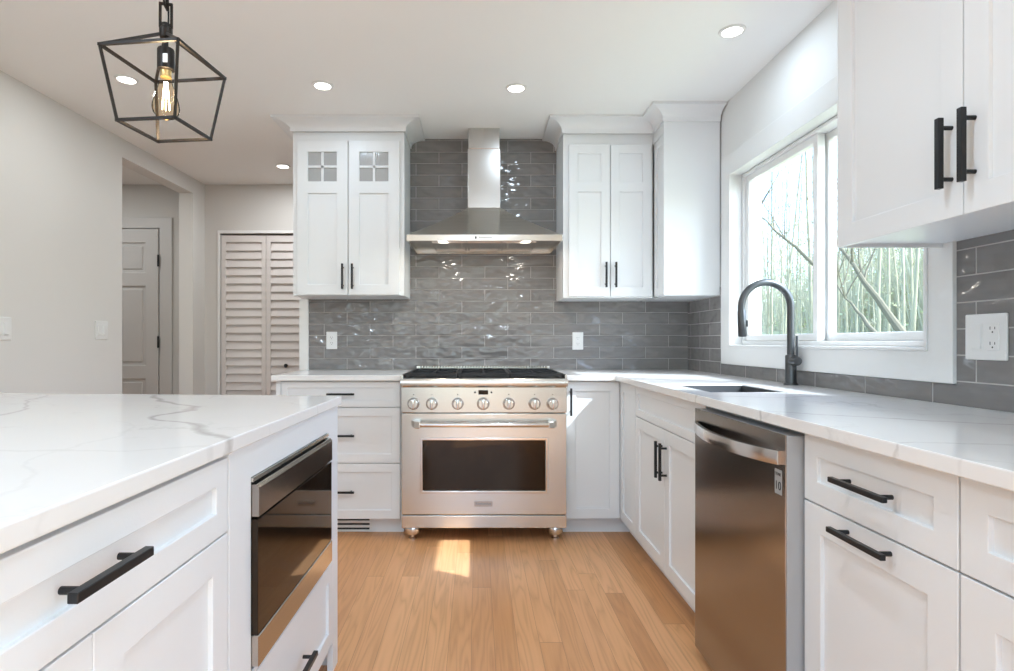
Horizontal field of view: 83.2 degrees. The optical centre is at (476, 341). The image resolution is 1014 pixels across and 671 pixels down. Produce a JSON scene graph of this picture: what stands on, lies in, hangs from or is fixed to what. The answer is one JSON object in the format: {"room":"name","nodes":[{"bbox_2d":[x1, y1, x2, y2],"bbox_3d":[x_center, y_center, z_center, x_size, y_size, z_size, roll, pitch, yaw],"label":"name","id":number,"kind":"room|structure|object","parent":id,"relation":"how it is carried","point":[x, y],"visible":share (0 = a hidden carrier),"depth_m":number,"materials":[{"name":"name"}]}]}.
{"room":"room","nodes":[
{"label":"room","id":0,"kind":"room"},
{"bbox_2d":[0,70,204,394],"bbox_3d":[-2.483,-0.133,0.970,0.115,2.465,7.943,0,0,1],"label":"wall","id":1,"kind":"structure","parent":0,"point":[61,170],"depth_m":3.33,"materials":[{"name":"paint"}]},
{"bbox_2d":[0,317,11,339],"bbox_3d":[-2.388,-0.068,2.867,0.011,0.117,0.119,0,0,0],"label":"light switch","id":2,"kind":"object","parent":1,"relation":"attached to","point":[5,322],"visible":1,"depth_m":2.89,"materials":[{"name":"white plastic"}]},
{"bbox_2d":[95,321,107,338],"bbox_3d":[-2.376,-0.075,3.612,0.011,0.117,0.119,0,0,0],"label":"light switch","id":3,"kind":"object","parent":1,"relation":"attached to","point":[101,327],"visible":1,"depth_m":3.60,"materials":[{"name":"white plastic"}]},
{"bbox_2d":[122,185,292,394],"bbox_3d":[-1.300,-0.133,4.990,5.800,2.465,0.100,0,0,0],"label":"wall","id":4,"kind":"structure","parent":0,"point":[227,207],"depth_m":4.94,"materials":[{"name":"paint"}]},
{"bbox_2d":[122,218,172,394],"bbox_3d":[-3.119,0.013,4.892,0.968,2.175,0.094,0,0,0],"label":"door","id":5,"kind":"structure","parent":4,"relation":"in","point":[140,247],"depth_m":4.91,"materials":[{"name":"white wood"}]},
{"bbox_2d":[221,235,265,394],"bbox_3d":[-2.028,0.080,4.967,0.388,2.016,0.030,0,0,0],"label":"door","id":6,"kind":"structure","parent":4,"relation":"in","point":[243,257],"depth_m":4.96,"materials":[{"name":"white wood"}]},
{"bbox_2d":[217,230,292,394],"bbox_3d":[-1.442,0.068,4.934,1.605,2.065,0.012,0,0,0],"label":"trim","id":7,"kind":"structure","parent":4,"relation":"attached to","point":[218,231],"depth_m":4.93,"materials":[{"name":"white wood"}]},
{"bbox_2d":[266,235,299,394],"bbox_3d":[-1.638,0.080,4.952,0.388,2.016,0.060,0,0,0],"label":"door","id":8,"kind":"structure","parent":4,"relation":"in","point":[282,308],"depth_m":4.96,"materials":[{"name":"white wood"}]},
{"bbox_2d":[0,0,833,184],"bbox_3d":[-1.300,-1.405,0.980,5.800,0.080,8.160,0,0,0],"label":"ceiling","id":9,"kind":"structure","parent":0,"point":[451,64],"depth_m":2.76,"materials":[{"name":"paint"}]},
{"bbox_2d":[114,74,138,84],"bbox_3d":[-1.820,-1.361,2.960,0.114,0.006,0.114,0,0,0],"label":"recessed light","id":10,"kind":"object","parent":9,"relation":"in","point":[126,79],"visible":1,"depth_m":2.95,"materials":[{"name":"white"}]},
{"bbox_2d":[97,0,226,142],"bbox_3d":[-0.807,-0.955,1.479,0.215,0.818,0.215,0,0,6],"label":"pendant lantern","id":11,"kind":"object","parent":9,"relation":"hanging from","point":[167,58],"visible":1,"depth_m":1.47,"materials":[{"name":"brown metal"}]},
{"bbox_2d":[157,45,174,72],"bbox_3d":[-0.807,-0.732,1.478,0.041,0.056,0.043,0,0,0],"label":"socket","id":12,"kind":"object","parent":11,"relation":"attached to","point":[165,54],"depth_m":1.46,"materials":[{"name":"black"}]},
{"bbox_2d":[275,164,290,168],"bbox_3d":[-1.505,-1.361,4.420,0.114,0.006,0.114,0,0,0],"label":"recessed light","id":13,"kind":"object","parent":9,"relation":"in","point":[283,166],"visible":1,"depth_m":4.42,"materials":[{"name":"white"}]},
{"bbox_2d":[312,80,333,90],"bbox_3d":[-0.820,-1.361,3.030,0.114,0.006,0.114,0,0,0],"label":"recessed light","id":14,"kind":"object","parent":9,"relation":"in","point":[320,85],"visible":1,"depth_m":3.02,"materials":[{"name":"white"}]},
{"bbox_2d":[506,83,526,92],"bbox_3d":[0.210,-1.361,3.060,0.114,0.006,0.114,0,0,0],"label":"recessed light","id":15,"kind":"object","parent":9,"relation":"in","point":[514,87],"visible":1,"depth_m":3.05,"materials":[{"name":"white"}]},
{"bbox_2d":[718,24,745,37],"bbox_3d":[1.119,-1.361,2.500,0.114,0.006,0.114,0,0,0],"label":"recessed light","id":16,"kind":"object","parent":9,"relation":"in","point":[733,30],"visible":1,"depth_m":2.49,"materials":[{"name":"white"}]},
{"bbox_2d":[319,528,712,670],"bbox_3d":[-1.300,1.125,0.980,5.800,0.050,8.160,0,0,0],"label":"floor","id":17,"kind":"structure","parent":0,"point":[442,599],"depth_m":2.39,"materials":[{"name":"brown wood"}]},
{"bbox_2d":[0,458,226,670],"bbox_3d":[-0.774,0.658,0.733,0.636,0.883,0.775,0,0,1],"label":"base cabinet","id":18,"kind":"object","parent":17,"relation":"on","point":[138,582],"visible":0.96,"depth_m":0.80,"materials":[{"name":"white wood"}]},
{"bbox_2d":[220,406,337,670],"bbox_3d":[-0.765,0.658,1.542,0.636,0.883,0.837,0,0,1],"label":"base cabinet","id":19,"kind":"object","parent":17,"relation":"on","point":[309,641],"visible":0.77,"depth_m":1.41,"materials":[{"name":"white wood"}]},
{"bbox_2d":[251,433,331,666],"bbox_3d":[-0.716,0.501,1.532,0.496,0.414,0.601,0,0,1],"label":"microwave","id":20,"kind":"object","parent":19,"relation":"in","point":[291,498],"visible":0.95,"depth_m":1.42,"materials":[{"name":"silver"}]},
{"bbox_2d":[276,381,403,531],"bbox_3d":[-0.781,0.658,3.513,0.715,0.883,0.636,0,0,0],"label":"base cabinet","id":21,"kind":"object","parent":17,"relation":"on","point":[369,415],"visible":0.62,"depth_m":3.24,"materials":[{"name":"white wood"}]},
{"bbox_2d":[271,370,410,380],"bbox_3d":[-0.788,0.202,3.510,0.732,0.030,0.641,0,0,0],"label":"countertop","id":22,"kind":"structure","parent":21,"relation":"on","point":[304,375],"depth_m":3.19,"materials":[{"name":"stone"}]},
{"bbox_2d":[337,519,371,530],"bbox_3d":[-0.735,1.053,3.302,0.250,0.086,0.006,0,0,0],"label":"vent register","id":23,"kind":"object","parent":21,"relation":"attached to","point":[342,524],"visible":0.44,"depth_m":3.30,"materials":[{"name":"white metal"}]},
{"bbox_2d":[400,366,567,539],"bbox_3d":[0.039,0.629,3.441,0.913,0.942,0.775,0,0,0],"label":"range","id":24,"kind":"object","parent":17,"relation":"on","point":[483,446],"visible":1,"depth_m":3.13,"materials":[{"name":"silver metal"}]},
{"bbox_2d":[563,381,649,555],"bbox_3d":[0.956,0.659,3.372,0.914,0.882,0.919,0,0,0],"label":"base cabinet","id":25,"kind":"object","parent":17,"relation":"on","point":[601,415],"visible":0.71,"depth_m":3.23,"materials":[{"name":"white wood"}]},
{"bbox_2d":[555,370,1013,491],"bbox_3d":[0.958,0.202,2.166,0.917,0.030,3.331,0,0,0],"label":"countertop","id":26,"kind":"structure","parent":25,"relation":"on","point":[975,444],"depth_m":1.45,"materials":[{"name":"stone"}]},
{"bbox_2d":[684,386,777,391],"bbox_3d":[1.018,0.298,2.312,0.290,0.215,0.372,0,0,0],"label":"sink","id":27,"kind":"object","parent":26,"relation":"in","point":[704,388],"visible":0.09,"depth_m":2.49,"materials":[{"name":"grey metal"}]},
{"bbox_2d":[737,279,801,384],"bbox_3d":[1.270,-0.044,2.478,0.261,0.462,0.087,0,0,0],"label":"faucet","id":28,"kind":"object","parent":26,"relation":"on","point":[792,360],"visible":1,"depth_m":2.48,"materials":[{"name":"grey metal"}]},
{"bbox_2d":[636,387,711,611],"bbox_3d":[1.094,0.658,2.464,0.638,0.883,0.892,0,0,0],"label":"base cabinet","id":29,"kind":"object","parent":17,"relation":"on","point":[665,434],"visible":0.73,"depth_m":2.41,"materials":[{"name":"white wood"}]},
{"bbox_2d":[693,408,808,670],"bbox_3d":[1.028,0.664,1.712,0.625,0.872,0.588,0,0,0],"label":"dishwasher","id":30,"kind":"object","parent":17,"relation":"on","point":[750,498],"visible":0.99,"depth_m":1.60,"materials":[{"name":"grey metal"}]},
{"bbox_2d":[805,434,965,670],"bbox_3d":[1.093,0.658,1.185,0.639,0.883,0.454,0,0,0],"label":"base cabinet","id":31,"kind":"object","parent":17,"relation":"on","point":[883,573],"visible":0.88,"depth_m":1.16,"materials":[{"name":"white wood"}]},
{"bbox_2d":[961,477,1013,670],"bbox_3d":[1.093,0.658,0.730,0.639,0.883,0.454,0,0,0],"label":"base cabinet","id":32,"kind":"object","parent":17,"relation":"on","point":[987,511],"visible":0.86,"depth_m":0.91,"materials":[{"name":"white wood"}]},
{"bbox_3d":[-1.278,0.659,1.157,0.378,0.883,1.612,0,0,1],"label":"kitchen island","id":33,"kind":"object","parent":17,"relation":"on","visible":0},
{"bbox_2d":[0,393,341,553],"bbox_3d":[-1.133,0.202,1.196,1.326,0.030,1.792,0,0,0],"label":"island countertop","id":34,"kind":"structure","parent":33,"relation":"on","point":[65,459],"depth_m":1.07,"materials":[{"name":"stone"}]},
{"bbox_2d":[692,0,1010,412],"bbox_3d":[1.500,-0.133,0.970,0.150,2.465,7.940,0,0,0],"label":"wall","id":35,"kind":"structure","parent":0,"point":[809,61],"depth_m":2.66,"materials":[{"name":"paint"}]},
{"bbox_2d":[721,75,956,383],"bbox_3d":[1.486,-0.461,2.485,0.174,1.169,1.601,0,0,0],"label":"window","id":36,"kind":"structure","parent":35,"relation":"in","point":[929,354],"depth_m":2.49,"materials":[{"name":"white plastic"}]},
{"bbox_2d":[688,230,1013,412],"bbox_3d":[1.421,-0.067,2.066,0.008,0.507,3.532,0,0,0],"label":"wall tile","id":37,"kind":"structure","parent":35,"relation":"attached to","point":[985,264],"depth_m":1.66,"materials":[{"name":"grey tile"}]},
{"bbox_2d":[965,313,1007,360],"bbox_3d":[1.411,-0.014,1.583,0.011,0.129,0.131,0,0,0],"label":"outlet","id":38,"kind":"object","parent":37,"relation":"attached to","point":[986,335],"visible":1,"depth_m":1.58,"materials":[{"name":"white plastic"}]},
{"bbox_2d":[987,323,998,350],"bbox_3d":[1.410,-0.014,1.558,0.004,0.075,0.036,0,0,0],"label":"receptacle","id":39,"kind":"object","parent":38,"relation":"attached to","point":[992,328],"depth_m":1.56,"materials":[{"name":"grey plastic"}]},
{"bbox_2d":[837,0,1013,247],"bbox_3d":[1.210,-0.825,1.325,0.415,1.079,0.979,0,0,0],"label":"upper cabinet","id":40,"kind":"object","parent":35,"relation":"attached to","point":[925,88],"visible":1,"depth_m":1.42,"materials":[{"name":"white wood"}]},
{"bbox_3d":[0.118,-0.132,3.900,2.615,2.465,0.120,0,0,0],"label":"wall","id":41,"kind":"structure","parent":0,"visible":0},
{"bbox_2d":[299,299,308,369],"bbox_3d":[-1.161,-0.050,3.830,0.061,0.473,0.020,0,0,0],"label":"trim","id":42,"kind":"structure","parent":41,"relation":"attached to","point":[303,303],"depth_m":3.82,"materials":[{"name":"white wood"}]},
{"bbox_2d":[270,114,424,298],"bbox_3d":[-0.794,-0.826,3.623,0.890,1.077,0.416,0,0,0],"label":"upper cabinet","id":43,"kind":"object","parent":41,"relation":"attached to","point":[351,172],"visible":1,"depth_m":3.51,"materials":[{"name":"white wood"}]},
{"bbox_2d":[407,128,562,253],"bbox_3d":[0.044,-0.978,3.583,0.914,0.772,0.497,0,0,0],"label":"range hood","id":44,"kind":"object","parent":41,"relation":"attached to","point":[483,227],"visible":1,"depth_m":3.58,"materials":[{"name":"silver metal"}]},
{"bbox_2d":[309,139,687,369],"bbox_3d":[0.143,-0.589,3.836,2.548,1.551,0.008,0,0,0],"label":"wall tile","id":45,"kind":"structure","parent":41,"relation":"attached to","point":[461,309],"depth_m":3.83,"materials":[{"name":"grey tile"}]},
{"bbox_2d":[326,332,336,348],"bbox_3d":[-0.976,-0.011,3.827,0.073,0.117,0.008,0,0,0],"label":"outlet","id":46,"kind":"object","parent":45,"relation":"attached to","point":[331,337],"visible":1,"depth_m":3.83,"materials":[{"name":"white plastic"}]},
{"bbox_2d":[329,335,333,345],"bbox_3d":[-0.976,-0.011,3.825,0.033,0.068,0.004,0,0,0],"label":"receptacle","id":47,"kind":"object","parent":46,"relation":"attached to","point":[331,337],"depth_m":3.82,"materials":[{"name":"grey plastic"}]},
{"bbox_2d":[572,332,582,349],"bbox_3d":[0.677,-0.007,3.827,0.073,0.117,0.008,0,0,0],"label":"outlet","id":48,"kind":"object","parent":45,"relation":"attached to","point":[577,337],"visible":1,"depth_m":3.83,"materials":[{"name":"white plastic"}]},
{"bbox_2d":[575,336,579,345],"bbox_3d":[0.677,-0.007,3.825,0.033,0.068,0.004,0,0,0],"label":"receptacle","id":49,"kind":"object","parent":48,"relation":"attached to","point":[577,338],"depth_m":3.82,"materials":[{"name":"grey plastic"}]},
{"bbox_2d":[542,115,653,301],"bbox_3d":[0.764,-0.818,3.626,0.652,1.092,0.411,0,0,0],"label":"upper cabinet","id":50,"kind":"object","parent":41,"relation":"attached to","point":[604,163],"visible":1,"depth_m":3.52,"materials":[{"name":"white wood"}]},
{"bbox_2d":[642,101,726,301],"bbox_3d":[1.206,-0.818,3.530,0.422,1.092,0.602,0,0,0],"label":"upper cabinet","id":51,"kind":"object","parent":41,"relation":"attached to","point":[686,136],"visible":0.97,"depth_m":3.32,"materials":[{"name":"white wood"}]},
{"label":"outside","id":52,"kind":"structure","parent":0,"visible":0},
{"bbox_2d":[761,318,917,346],"bbox_3d":[23.200,-1.459,38.000,43.000,7.418,100.000,0,0,0],"label":"slope","id":53,"kind":"structure","parent":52,"point":[805,328],"depth_m":32.30,"materials":[{"name":"green plant"}]},
{"bbox_2d":[761,177,769,297],"bbox_3d":[11.627,-5.332,23.276,0.981,12.902,0.951,0,0,-27],"label":"bare tree","id":54,"kind":"object","parent":53,"relation":"on","point":[762,196],"visible":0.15,"depth_m":23.16,"materials":[{"name":"green plant"}]},
{"bbox_2d":[763,178,769,334],"bbox_3d":[14.803,-4.639,29.186,1.075,9.835,0.739,0,0,-10],"label":"bare tree","id":55,"kind":"object","parent":53,"relation":"on","point":[767,326],"visible":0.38,"depth_m":29.25,"materials":[{"name":"green plant"}]},
{"bbox_2d":[762,173,777,334],"bbox_3d":[16.227,-5.062,31.578,1.377,10.748,0.791,0,0,-40],"label":"bare tree","id":56,"kind":"object","parent":53,"relation":"on","point":[767,238],"visible":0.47,"depth_m":31.50,"materials":[{"name":"green plant"}]},
{"bbox_2d":[761,171,781,334],"bbox_3d":[10.246,-6.099,19.351,0.862,14.044,1.895,0,0,7],"label":"bare tree","id":57,"kind":"object","parent":53,"relation":"on","point":[771,323],"visible":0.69,"depth_m":19.90,"materials":[{"name":"green plant"}]},
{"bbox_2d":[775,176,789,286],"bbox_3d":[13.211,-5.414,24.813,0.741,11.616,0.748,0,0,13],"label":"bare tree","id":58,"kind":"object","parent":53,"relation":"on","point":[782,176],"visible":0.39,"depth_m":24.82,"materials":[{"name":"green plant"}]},
{"bbox_2d":[777,166,788,333],"bbox_3d":[11.683,-3.742,21.902,0.791,9.523,0.787,0,0,13],"label":"bare tree","id":59,"kind":"object","parent":53,"relation":"on","point":[781,263],"visible":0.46,"depth_m":21.86,"materials":[{"name":"green plant"}]},
{"bbox_2d":[778,161,793,298],"bbox_3d":[14.054,-4.591,25.882,0.973,9.395,0.929,0,0,23],"label":"bare tree","id":60,"kind":"object","parent":53,"relation":"on","point":[789,161],"visible":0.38,"depth_m":25.82,"materials":[{"name":"green plant"}]},
{"bbox_2d":[761,165,812,265],"bbox_3d":[6.479,-2.799,12.336,1.479,2.930,1.434,0,0,-12],"label":"leaning tree","id":61,"kind":"object","parent":53,"relation":"on","point":[781,235],"visible":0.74,"depth_m":12.32,"materials":[{"name":"brown plant"}]},
{"bbox_2d":[779,160,796,333],"bbox_3d":[16.285,-5.699,29.865,1.111,12.012,0.902,0,0,-11],"label":"bare tree","id":62,"kind":"object","parent":53,"relation":"on","point":[791,160],"visible":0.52,"depth_m":29.77,"materials":[{"name":"green plant"}]},
{"bbox_2d":[785,164,796,312],"bbox_3d":[15.124,-6.059,27.704,0.872,12.328,1.140,0,0,-7],"label":"bare tree","id":63,"kind":"object","parent":53,"relation":"on","point":[785,164],"visible":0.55,"depth_m":27.63,"materials":[{"name":"green plant"}]},
{"bbox_2d":[784,154,807,333],"bbox_3d":[10.583,-6.205,18.530,1.155,14.088,0.833,0,0,27],"label":"bare tree","id":64,"kind":"object","parent":53,"relation":"on","point":[795,223],"visible":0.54,"depth_m":18.59,"materials":[{"name":"green plant"}]},
{"bbox_2d":[792,156,804,333],"bbox_3d":[16.013,-5.550,28.020,0.746,11.514,1.148,0,0,-9],"label":"bare tree","id":65,"kind":"object","parent":53,"relation":"on","point":[797,269],"visible":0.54,"depth_m":28.35,"materials":[{"name":"green plant"}]},
{"bbox_2d":[794,155,811,333],"bbox_3d":[13.277,-4.724,23.436,0.780,10.400,1.379,0,0,20],"label":"bare tree","id":66,"kind":"object","parent":53,"relation":"on","point":[811,155],"visible":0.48,"depth_m":23.55,"materials":[{"name":"green plant"}]},
{"bbox_2d":[798,151,812,332],"bbox_3d":[12.649,-6.372,21.951,1.330,14.268,0.940,0,0,0],"label":"bare tree","id":67,"kind":"object","parent":53,"relation":"on","point":[810,280],"visible":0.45,"depth_m":22.09,"materials":[{"name":"green plant"}]},
{"bbox_2d":[799,189,812,332],"bbox_3d":[10.406,-4.078,17.152,0.925,9.733,1.132,0,0,-24],"label":"bare tree","id":68,"kind":"object","parent":53,"relation":"on","point":[804,189],"visible":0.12,"depth_m":17.34,"materials":[{"name":"green plant"}]},
{"bbox_2d":[809,148,812,221],"bbox_3d":[14.271,-5.841,24.286,1.096,11.849,0.736,0,0,-22],"label":"bare tree","id":69,"kind":"object","parent":53,"relation":"on","point":[812,148],"visible":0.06,"depth_m":24.29,"materials":[{"name":"green plant"}]},
{"bbox_2d":[836,207,845,332],"bbox_3d":[15.922,-6.555,24.607,0.873,12.896,1.049,0,0,-19],"label":"bare tree","id":70,"kind":"object","parent":53,"relation":"on","point":[839,252],"visible":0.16,"depth_m":24.83,"materials":[{"name":"green plant"}]},
{"bbox_2d":[761,150,922,333],"bbox_3d":[24.623,-6.771,50.659,19.258,13.387,65.462,0,0,0],"label":"trees","id":71,"kind":"object","parent":53,"relation":"on","point":[852,295],"visible":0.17,"depth_m":30.93,"materials":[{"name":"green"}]},
{"bbox_2d":[836,217,850,332],"bbox_3d":[14.674,-5.641,22.815,0.736,11.374,1.446,0,0,40],"label":"bare tree","id":72,"kind":"object","parent":53,"relation":"on","point":[845,301],"visible":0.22,"depth_m":22.99,"materials":[{"name":"green plant"}]},
{"bbox_2d":[810,237,877,331],"bbox_3d":[7.132,-1.277,11.116,1.692,2.450,1.618,0,0,0],"label":"leaning tree","id":73,"kind":"object","parent":53,"relation":"on","point":[867,324],"visible":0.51,"depth_m":10.94,"materials":[{"name":"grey plant"}]},
{"bbox_2d":[850,248,870,332],"bbox_3d":[10.002,-4.070,15.056,0.868,10.106,0.795,0,0,-19],"label":"bare tree","id":74,"kind":"object","parent":53,"relation":"on","point":[860,253],"visible":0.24,"depth_m":14.98,"materials":[{"name":"green plant"}]},
{"bbox_2d":[853,248,872,331],"bbox_3d":[13.002,-5.093,19.424,1.487,11.710,0.791,0,0,-41],"label":"bare tree","id":75,"kind":"object","parent":53,"relation":"on","point":[862,289],"visible":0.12,"depth_m":19.65,"materials":[{"name":"green plant"}]},
{"bbox_2d":[836,179,905,331],"bbox_3d":[8.290,-2.071,12.171,1.286,4.879,2.268,0,0,0],"label":"leaning tree","id":76,"kind":"object","parent":53,"relation":"on","point":[896,325],"visible":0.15,"depth_m":11.93,"materials":[{"name":"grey plant"}]},
{"bbox_2d":[868,248,881,331],"bbox_3d":[11.501,-4.442,16.440,0.771,10.082,0.981,0,0,-8],"label":"bare tree","id":77,"kind":"object","parent":53,"relation":"on","point":[878,323],"visible":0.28,"depth_m":16.46,"materials":[{"name":"green plant"}]},
{"bbox_2d":[867,248,883,328],"bbox_3d":[14.504,-4.353,21.201,0.781,9.535,1.481,0,0,3],"label":"bare tree","id":78,"kind":"object","parent":53,"relation":"on","point":[874,324],"visible":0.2,"depth_m":20.87,"materials":[{"name":"green plant"}]},
{"bbox_2d":[880,248,895,331],"bbox_3d":[12.735,-4.404,17.750,0.989,10.215,0.786,0,0,7],"label":"bare tree","id":79,"kind":"object","parent":53,"relation":"on","point":[888,292],"visible":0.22,"depth_m":17.81,"materials":[{"name":"green plant"}]},
{"bbox_2d":[891,248,901,321],"bbox_3d":[15.610,-5.583,21.584,1.313,10.966,0.803,0,0,23],"label":"bare tree","id":80,"kind":"object","parent":53,"relation":"on","point":[894,260],"visible":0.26,"depth_m":21.46,"materials":[{"name":"green plant"}]},
{"bbox_2d":[889,248,911,329],"bbox_3d":[9.935,-4.699,13.485,0.770,11.804,1.165,0,0,15],"label":"bare tree","id":81,"kind":"object","parent":53,"relation":"on","point":[902,249],"visible":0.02,"depth_m":13.24,"materials":[{"name":"green plant"}]},
{"bbox_2d":[906,248,919,328],"bbox_3d":[14.719,-6.524,19.379,0.820,14.001,0.911,0,0,38],"label":"bare tree","id":82,"kind":"object","parent":53,"relation":"on","point":[910,249],"visible":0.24,"depth_m":19.24,"materials":[{"name":"green plant"}]},
{"bbox_2d":[911,248,922,330],"bbox_3d":[11.065,-4.185,13.780,0.878,9.997,1.230,0,0,-33],"label":"bare tree","id":83,"kind":"object","parent":53,"relation":"on","point":[914,313],"visible":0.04,"depth_m":13.97,"materials":[{"name":"green plant"}]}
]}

